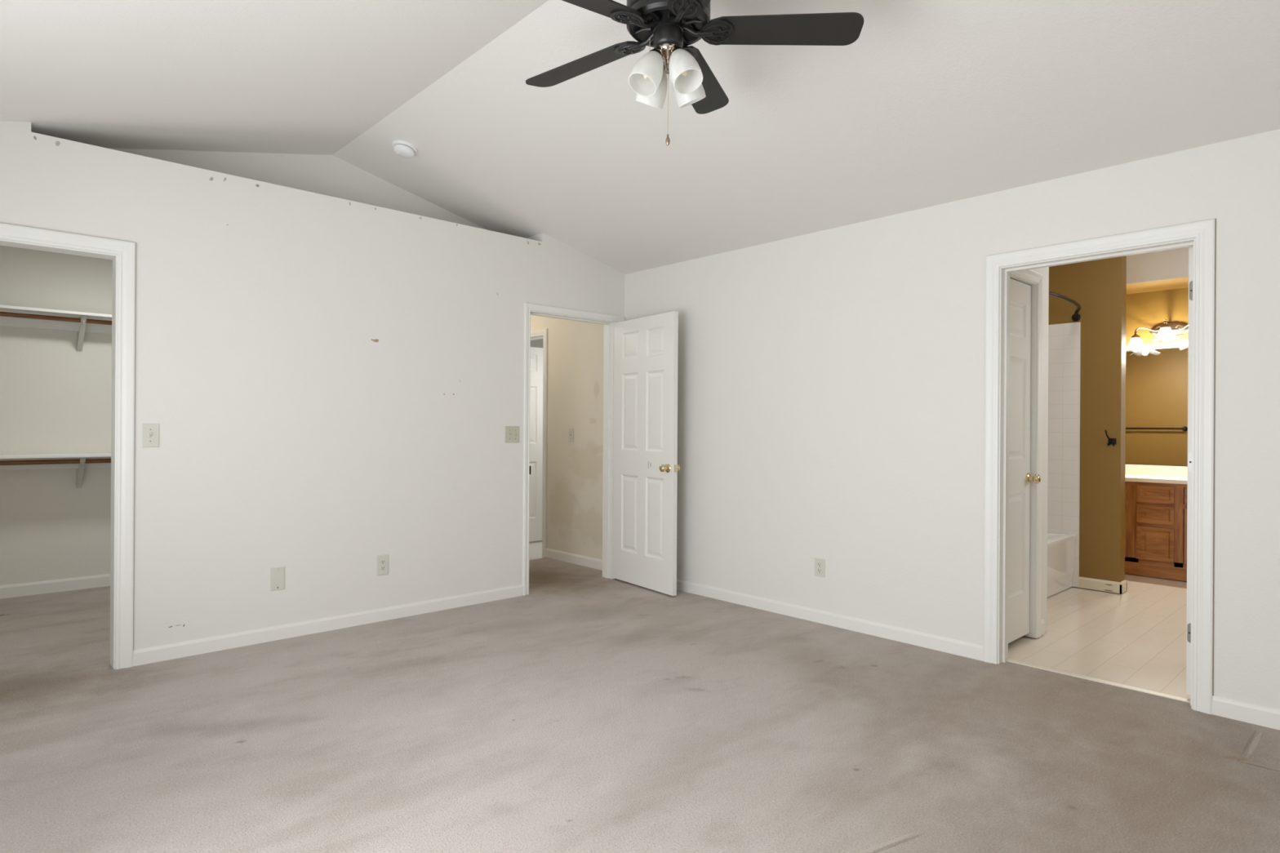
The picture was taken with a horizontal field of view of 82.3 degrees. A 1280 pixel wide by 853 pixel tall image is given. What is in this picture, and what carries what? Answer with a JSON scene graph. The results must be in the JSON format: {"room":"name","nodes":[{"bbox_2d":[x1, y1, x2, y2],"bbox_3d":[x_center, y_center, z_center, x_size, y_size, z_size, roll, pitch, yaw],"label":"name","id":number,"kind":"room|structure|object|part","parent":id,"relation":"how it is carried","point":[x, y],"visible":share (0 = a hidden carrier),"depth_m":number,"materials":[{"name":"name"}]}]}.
{"room":"empty bedroom","nodes":[
{"label":"empty bedroom","id":0,"kind":"room"},
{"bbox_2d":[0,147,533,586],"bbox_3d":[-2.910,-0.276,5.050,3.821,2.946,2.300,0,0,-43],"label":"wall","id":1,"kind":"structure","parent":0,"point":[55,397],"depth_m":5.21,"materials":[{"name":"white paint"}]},
{"bbox_2d":[0,573,110,599],"bbox_3d":[-3.138,1.152,4.763,2.910,0.088,2.180,0,0,-43],"label":"baseboard","id":2,"kind":"structure","parent":1,"relation":"attached to","point":[100,580],"depth_m":5.25,"materials":[{"name":"white paint"}]},
{"bbox_2d":[0,453,111,488],"bbox_3d":[-3.773,0.326,5.451,2.910,0.255,0.300,0,0,-43],"label":"closet shelf","id":3,"kind":"object","parent":1,"relation":"attached to","point":[80,467],"visible":0.37,"depth_m":5.18,"materials":[{"name":"white paint"}]},
{"bbox_2d":[0,458,111,465],"bbox_3d":[-3.729,0.248,5.404,2.910,0.031,0.031,0,0,-43],"label":"closet rod","id":4,"kind":"object","parent":3,"relation":"attached to","point":[87,460],"visible":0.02,"depth_m":5.07,"materials":[{"name":"brown wood"}]},
{"bbox_2d":[0,304,111,351],"bbox_3d":[-3.768,-0.672,5.452,2.910,0.255,0.300,0,0,-43],"label":"closet shelf","id":5,"kind":"object","parent":1,"relation":"attached to","point":[81,328],"visible":0.38,"depth_m":5.18,"materials":[{"name":"white paint"}]},
{"bbox_2d":[0,311,111,324],"bbox_3d":[-3.723,-0.750,5.404,2.910,0.031,0.031,0,0,-43],"label":"closet rod","id":6,"kind":"object","parent":5,"relation":"attached to","point":[2,313],"visible":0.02,"depth_m":5.07,"materials":[{"name":"brown wood"}]},
{"bbox_2d":[0,120,624,649],"bbox_3d":[-1.827,-0.121,4.406,4.530,2.648,0.120,0,0,-43],"label":"wall","id":7,"kind":"structure","parent":0,"point":[331,385],"depth_m":4.24,"materials":[{"name":"white paint"}]},
{"bbox_2d":[0,222,136,669],"bbox_3d":[-2.914,0.136,3.384,0.946,2.122,0.136,0,0,-43],"label":"door frame","id":8,"kind":"structure","parent":7,"relation":"attached to","point":[122,253],"depth_m":3.63,"materials":[{"name":"white paint"}]},
{"bbox_2d":[142,423,159,447],"bbox_3d":[-2.477,0.045,3.706,0.074,0.120,0.020,0,0,-43],"label":"light switch","id":9,"kind":"object","parent":7,"relation":"attached to","point":[150,432],"visible":1,"depth_m":3.71,"materials":[{"name":"white plastic"}]},
{"bbox_2d":[270,566,284,591],"bbox_3d":[-2.041,0.857,4.124,0.074,0.126,0.007,0,0,-43],"label":"wall plate","id":10,"kind":"object","parent":7,"relation":"attached to","point":[277,574],"visible":1,"depth_m":4.12,"materials":[{"name":"white plastic"}]},
{"bbox_2d":[133,584,523,666],"bbox_3d":[-2.106,1.162,4.062,3.464,0.078,0.012,0,0,-43],"label":"baseboard","id":11,"kind":"structure","parent":7,"relation":"attached to","point":[202,646],"depth_m":4.24,"materials":[{"name":"white paint"}]},
{"bbox_2d":[377,554,388,575],"bbox_3d":[-1.595,0.859,4.539,0.072,0.124,0.009,0,0,-43],"label":"power outlet","id":12,"kind":"object","parent":7,"relation":"attached to","point":[382,560],"visible":1,"depth_m":4.54,"materials":[{"name":"white plastic"}]},
{"bbox_2d":[505,426,519,442],"bbox_3d":[-0.898,0.056,5.176,0.116,0.116,0.020,0,0,-43],"label":"light switch","id":13,"kind":"object","parent":7,"relation":"attached to","point":[512,433],"visible":1,"depth_m":5.18,"materials":[{"name":"beige plastic"}]},
{"bbox_2d":[522,302,625,595],"bbox_3d":[-0.521,0.163,5.612,0.961,2.096,0.136,0,0,-43],"label":"door frame","id":14,"kind":"structure","parent":7,"relation":"attached to","point":[608,320],"depth_m":5.80,"materials":[{"name":"white paint"}]},
{"bbox_2d":[613,311,679,595],"bbox_3d":[0.025,0.190,5.516,0.167,2.021,0.775,0,0,-36],"label":"door","id":15,"kind":"structure","parent":14,"relation":"attached to","point":[646,468],"depth_m":5.46,"materials":[{"name":"white paint"}]},
{"bbox_3d":[0.174,0.298,5.223,0.066,0.064,0.064,0,0,-36],"label":"knob","id":16,"kind":"part","parent":15,"relation":"part of","materials":[{"name":"gold metal"}]},
{"bbox_3d":[0.251,0.299,5.203,0.021,0.054,0.003,0,0,-36],"label":"latch plate","id":17,"kind":"part","parent":15,"relation":"part of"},
{"bbox_2d":[530,338,543,347],"bbox_3d":[-1.043,-0.021,7.459,3.620,2.460,3.280,0,0,-43],"label":"wall","id":18,"kind":"structure","parent":0,"point":[535,343],"depth_m":9.31,"materials":[{"name":"white paint"}]},
{"bbox_2d":[530,315,604,559],"bbox_3d":[-1.248,-0.022,7.268,0.100,2.460,3.280,0,0,-43],"label":"wall","id":19,"kind":"structure","parent":0,"point":[575,468],"depth_m":6.47,"materials":[{"name":"beige paint"}]},
{"bbox_2d":[528,346,542,542],"bbox_3d":[-1.048,0.186,7.712,0.720,2.023,0.035,0,0,-43],"label":"door","id":20,"kind":"structure","parent":19,"relation":"in","point":[536,353],"depth_m":7.66,"materials":[{"name":"white paint"}]},
{"bbox_2d":[530,328,547,557],"bbox_3d":[-1.132,0.150,7.131,0.116,2.116,0.892,0,0,-43],"label":"door frame","id":21,"kind":"structure","parent":19,"relation":"attached to","point":[543,333],"depth_m":6.78,"materials":[{"name":"white paint"}]},
{"bbox_2d":[568,428,573,441],"bbox_3d":[-0.618,0.078,6.503,0.020,0.116,0.072,0,0,-43],"label":"light switch","id":22,"kind":"object","parent":19,"relation":"attached to","point":[571,431],"visible":1,"depth_m":6.50,"materials":[{"name":"white plastic"}]},
{"bbox_2d":[545,547,602,570],"bbox_3d":[-0.524,1.169,6.401,0.012,0.085,1.016,0,0,-43],"label":"baseboard","id":23,"kind":"structure","parent":19,"relation":"attached to","point":[588,562],"depth_m":6.45,"materials":[{"name":"white paint"}]},
{"bbox_2d":[0,540,1279,852],"bbox_3d":[0.249,1.266,5.102,8.530,0.100,8.500,0,0,-43],"label":"floor","id":24,"kind":"structure","parent":0,"point":[585,711],"depth_m":2.85,"materials":[{"name":"beige carpet"}]},
{"bbox_2d":[1047,531,1075,597],"bbox_3d":[2.545,1.027,5.383,1.502,0.405,0.753,0,0,-43],"label":"bathtub","id":25,"kind":"object","parent":24,"relation":"on","point":[1060,546],"visible":0.21,"depth_m":5.43,"materials":[{"name":"white ceramic"}]},
{"bbox_2d":[1007,658,1190,702],"bbox_3d":[2.195,1.228,3.545,0.040,0.010,0.804,0,0,-43],"label":"threshold","id":26,"kind":"object","parent":24,"relation":"on","point":[1122,686],"visible":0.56,"depth_m":3.51,"materials":[{"name":"beige wood"}]},
{"bbox_2d":[1124,481,1187,581],"bbox_3d":[4.502,0.854,6.095,0.536,0.775,2.360,0,0,-43],"label":"vanity cabinet","id":27,"kind":"object","parent":24,"relation":"on","point":[1156,513],"visible":0.34,"depth_m":6.00,"materials":[{"name":"brown wood"}]},
{"bbox_3d":[3.958,0.557,6.301,0.018,0.138,0.395,0,0,-43],"label":"false drawer","id":28,"kind":"part","parent":27,"relation":"part of","materials":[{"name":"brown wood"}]},
{"bbox_3d":[4.024,0.877,6.228,0.018,0.442,0.195,0,0,-43],"label":"door","id":29,"kind":"part","parent":27,"relation":"part of","materials":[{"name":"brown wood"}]},
{"bbox_3d":[4.228,0.965,6.008,0.018,0.270,0.255,0,0,-43],"label":"drawer","id":30,"kind":"part","parent":27,"relation":"part of","materials":[{"name":"brown wood"}]},
{"bbox_3d":[4.229,0.725,6.008,0.018,0.146,0.255,0,0,-43],"label":"drawer","id":31,"kind":"part","parent":27,"relation":"part of","materials":[{"name":"brown wood"}]},
{"bbox_3d":[4.230,0.558,6.008,0.018,0.138,0.255,0,0,-43],"label":"drawer","id":32,"kind":"part","parent":27,"relation":"part of","materials":[{"name":"brown wood"}]},
{"bbox_2d":[1124,464,1187,484],"bbox_3d":[4.504,0.403,6.088,0.535,0.122,2.390,0,0,-43],"label":"countertop","id":33,"kind":"structure","parent":27,"relation":"on","point":[1133,473],"depth_m":6.33,"materials":[{"name":"beige stone"}]},
{"bbox_3d":[4.523,0.560,5.694,0.018,0.138,0.465,0,0,-43],"label":"false drawer","id":34,"kind":"part","parent":27,"relation":"part of","materials":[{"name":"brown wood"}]},
{"bbox_3d":[4.441,0.880,5.779,0.018,0.442,0.230,0,0,-43],"label":"door","id":35,"kind":"part","parent":27,"relation":"part of","materials":[{"name":"brown wood"}]},
{"bbox_2d":[0,0,1279,274],"bbox_3d":[-0.166,-1.529,2.676,4.590,0.649,5.535,0,0,-43],"label":"ceiling","id":36,"kind":"structure","parent":0,"point":[933,102],"depth_m":3.30,"materials":[{"name":"white paint"}]},
{"bbox_2d":[391,140,417,158],"bbox_3d":[-1.422,-1.671,4.427,0.148,0.071,0.150,0,0,-43],"label":"smoke detector","id":37,"kind":"object","parent":36,"relation":"attached to","point":[405,149],"visible":1,"depth_m":4.39,"materials":[{"name":"white plastic"}]},
{"bbox_2d":[525,0,863,145],"bbox_3d":[0.060,-1.336,2.466,1.231,0.780,1.233,0,0,-43],"label":"ceiling fan","id":38,"kind":"object","parent":36,"relation":"hanging from","point":[669,27],"visible":1,"depth_m":2.44,"materials":[{"name":"black metal"}]},
{"bbox_3d":[-0.210,-1.333,2.702,0.517,0.038,0.140,0,0,38],"label":"blade","id":39,"kind":"part","parent":38,"relation":"part of","materials":[{"name":"black wood"}]},
{"bbox_3d":[-0.224,-1.333,2.248,0.517,0.038,0.140,0,0,-34],"label":"blade","id":40,"kind":"part","parent":38,"relation":"part of","materials":[{"name":"black wood"}]},
{"bbox_3d":[0.020,-1.170,2.413,0.122,0.142,0.102,0,0,-43],"label":"lamp shade","id":41,"kind":"part","parent":38,"relation":"part of","materials":[{"name":"white glass"}]},
{"bbox_3d":[0.042,-1.170,2.540,0.102,0.142,0.122,0,0,-43],"label":"lamp shade","id":42,"kind":"part","parent":38,"relation":"part of","materials":[{"name":"white glass"}]},
{"bbox_3d":[0.094,-1.086,2.461,0.003,0.207,0.003,0,0,-43],"label":"pull chain","id":43,"kind":"part","parent":38,"relation":"part of","materials":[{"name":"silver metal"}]},
{"bbox_3d":[0.137,-1.185,2.405,0.035,0.081,0.052,0,0,-43],"label":"light bulb","id":44,"kind":"part","parent":38,"relation":"part of","materials":[{"name":"beige glass"}]},
{"bbox_3d":[0.147,-1.169,2.392,0.102,0.142,0.122,0,0,-43],"label":"lamp shade","id":45,"kind":"part","parent":38,"relation":"part of","materials":[{"name":"white glass"}]},
{"bbox_3d":[0.168,-1.169,2.518,0.122,0.142,0.102,0,0,-43],"label":"lamp shade","id":46,"kind":"part","parent":38,"relation":"part of","materials":[{"name":"white glass"}]},
{"bbox_3d":[0.203,-1.331,2.095,0.140,0.038,0.517,0,0,-16],"label":"blade","id":47,"kind":"part","parent":38,"relation":"part of","materials":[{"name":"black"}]},
{"bbox_3d":[0.226,-1.330,2.829,0.140,0.038,0.517,0,0,20],"label":"blade","id":48,"kind":"part","parent":38,"relation":"part of","materials":[{"name":"black wood"}]},
{"bbox_3d":[0.481,-1.329,2.454,0.517,0.038,0.140,0,0,2],"label":"blade","id":49,"kind":"part","parent":38,"relation":"part of","materials":[{"name":"black wood"}]},
{"bbox_2d":[624,128,1279,710],"bbox_3d":[1.613,-0.177,4.124,0.120,2.800,5.220,0,0,-43],"label":"wall","id":50,"kind":"structure","parent":0,"point":[831,381],"depth_m":4.14,"materials":[{"name":"paint"}]},
{"bbox_2d":[814,557,825,577],"bbox_3d":[1.118,0.878,4.554,0.009,0.114,0.072,0,0,-43],"label":"power outlet","id":51,"kind":"object","parent":50,"relation":"attached to","point":[820,563],"visible":1,"depth_m":4.55,"materials":[{"name":"white plastic"}]},
{"bbox_2d":[676,578,1279,729],"bbox_3d":[1.568,1.184,4.066,0.012,0.078,4.985,0,0,-43],"label":"baseboard","id":52,"kind":"structure","parent":50,"relation":"attached to","point":[1251,713],"depth_m":4.20,"materials":[{"name":"white paint"}]},
{"bbox_2d":[1008,278,1040,643],"bbox_3d":[2.112,0.191,4.091,0.470,2.019,0.101,0,0,-43],"label":"door","id":53,"kind":"structure","parent":50,"relation":"in","point":[1020,413],"depth_m":4.16,"materials":[{"name":"white paint"}]},
{"bbox_3d":[2.266,0.300,4.212,0.064,0.064,0.066,0,0,-43],"label":"knob","id":54,"kind":"part","parent":53,"relation":"part of","materials":[{"name":"gold metal"}]},
{"bbox_2d":[982,217,1216,714],"bbox_3d":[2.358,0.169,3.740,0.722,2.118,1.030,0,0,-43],"label":"door frame","id":55,"kind":"structure","parent":50,"relation":"attached to","point":[1201,235],"depth_m":3.66,"materials":[{"name":"white paint"}]},
{"bbox_2d":[1186,247,1192,695],"bbox_3d":[2.758,0.202,3.541,0.769,2.015,0.044,0,0,-43],"label":"door","id":56,"kind":"structure","parent":50,"relation":"in","point":[1190,249],"depth_m":3.29,"materials":[{"name":"white paint"}]},
{"bbox_2d":[1031,266,1048,632],"bbox_3d":[1.789,-0.166,4.558,0.730,2.780,1.145,0,0,-43],"label":"wall","id":57,"kind":"structure","parent":0,"point":[1044,271],"depth_m":4.35,"materials":[{"name":"white paint"}]},
{"bbox_2d":[1040,619,1044,635],"bbox_3d":[2.367,1.185,4.313,0.070,0.085,0.012,0,0,-43],"label":"baseboard","id":58,"kind":"structure","parent":57,"relation":"attached to","point":[1042,622],"depth_m":4.31,"materials":[{"name":"white paint"}]},
{"bbox_2d":[1048,255,1126,582],"bbox_3d":[3.214,-0.157,5.882,0.120,2.780,1.150,0,0,-43],"label":"wall","id":59,"kind":"structure","parent":0,"point":[1099,286],"depth_m":5.52,"materials":[{"name":"paint"}]},
{"bbox_2d":[1048,290,1080,321],"bbox_3d":[2.846,-0.858,5.079,1.517,0.088,0.178,0,0,-43],"label":"shower curtain rod","id":60,"kind":"object","parent":59,"relation":"attached to","point":[1076,317],"visible":0.59,"depth_m":5.21,"materials":[{"name":"brown metal"}]},
{"bbox_2d":[1078,577,1126,593],"bbox_3d":[3.244,1.193,5.840,0.144,0.082,1.062,0,0,-43],"label":"baseboard","id":61,"kind":"structure","parent":59,"relation":"attached to","point":[1083,582],"depth_m":5.49,"materials":[{"name":"white wood"}]},
{"bbox_2d":[1104,430,1115,445],"bbox_3d":[3.498,0.085,5.444,0.059,0.120,0.063,0,0,-43],"label":"robe hook","id":62,"kind":"object","parent":59,"relation":"attached to","point":[1110,441],"visible":1,"depth_m":5.44,"materials":[{"name":"black metal"}]},
{"bbox_3d":[3.520,0.110,5.457,0.008,0.044,0.052,0,0,-43],"label":"plate","id":63,"kind":"part","parent":62,"relation":"part of","materials":[{"name":"black metal"}]},
{"bbox_2d":[1124,287,1188,466],"bbox_3d":[4.878,-0.147,6.194,0.120,2.780,3.000,0,0,-43],"label":"wall","id":64,"kind":"structure","parent":0,"point":[1149,309],"depth_m":6.47,"materials":[{"name":"paint"}]},
{"bbox_2d":[1124,346,1187,466],"bbox_3d":[4.693,-0.173,6.295,0.007,1.020,2.200,0,0,-43],"label":"wall mirror","id":65,"kind":"object","parent":64,"relation":"attached to","point":[1157,380],"visible":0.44,"depth_m":6.44,"materials":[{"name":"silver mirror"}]},
{"bbox_2d":[1124,464,1187,476],"bbox_3d":[4.693,0.389,6.264,0.020,0.092,2.390,0,0,-43],"label":"backsplash","id":66,"kind":"structure","parent":64,"relation":"attached to","point":[1135,469],"depth_m":6.42,"materials":[{"name":"beige stone"}]},
{"bbox_2d":[1130,319,1188,337],"bbox_3d":[4.520,-0.786,6.288,0.282,0.272,0.665,0,0,-43],"label":"vanity light","id":67,"kind":"object","parent":64,"relation":"attached to","point":[1170,329],"visible":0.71,"depth_m":6.36,"materials":[{"name":"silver metal"}]},
{"bbox_3d":[4.553,-0.862,6.319,0.160,0.068,0.440,0,0,-43],"label":"arm","id":68,"kind":"part","parent":67,"relation":"part of","materials":[{"name":"silver metal"}]},
{"bbox_3d":[4.615,-0.843,6.376,0.023,0.124,0.290,0,0,-43],"label":"plate","id":69,"kind":"part","parent":67,"relation":"part of","materials":[{"name":"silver metal"}]},
{"bbox_2d":[1126,246,1192,293],"bbox_3d":[4.646,-1.367,5.959,0.550,0.343,2.780,0,0,-43],"label":"ceiling","id":70,"kind":"structure","parent":0,"point":[1166,269],"depth_m":6.03,"materials":[{"name":"paint"}]},
{"bbox_3d":[3.494,-0.155,4.892,3.680,2.780,2.980,0,0,-43],"label":"wall","id":71,"kind":"structure","parent":0,"visible":0},
{"bbox_2d":[1047,322,1080,587],"bbox_3d":[2.557,0.212,5.388,1.509,2.035,0.780,0,0,-43],"label":"shower tile","id":72,"kind":"structure","parent":71,"relation":"attached to","point":[1064,339],"depth_m":5.68,"materials":[{"name":"white tile"}]}
]}

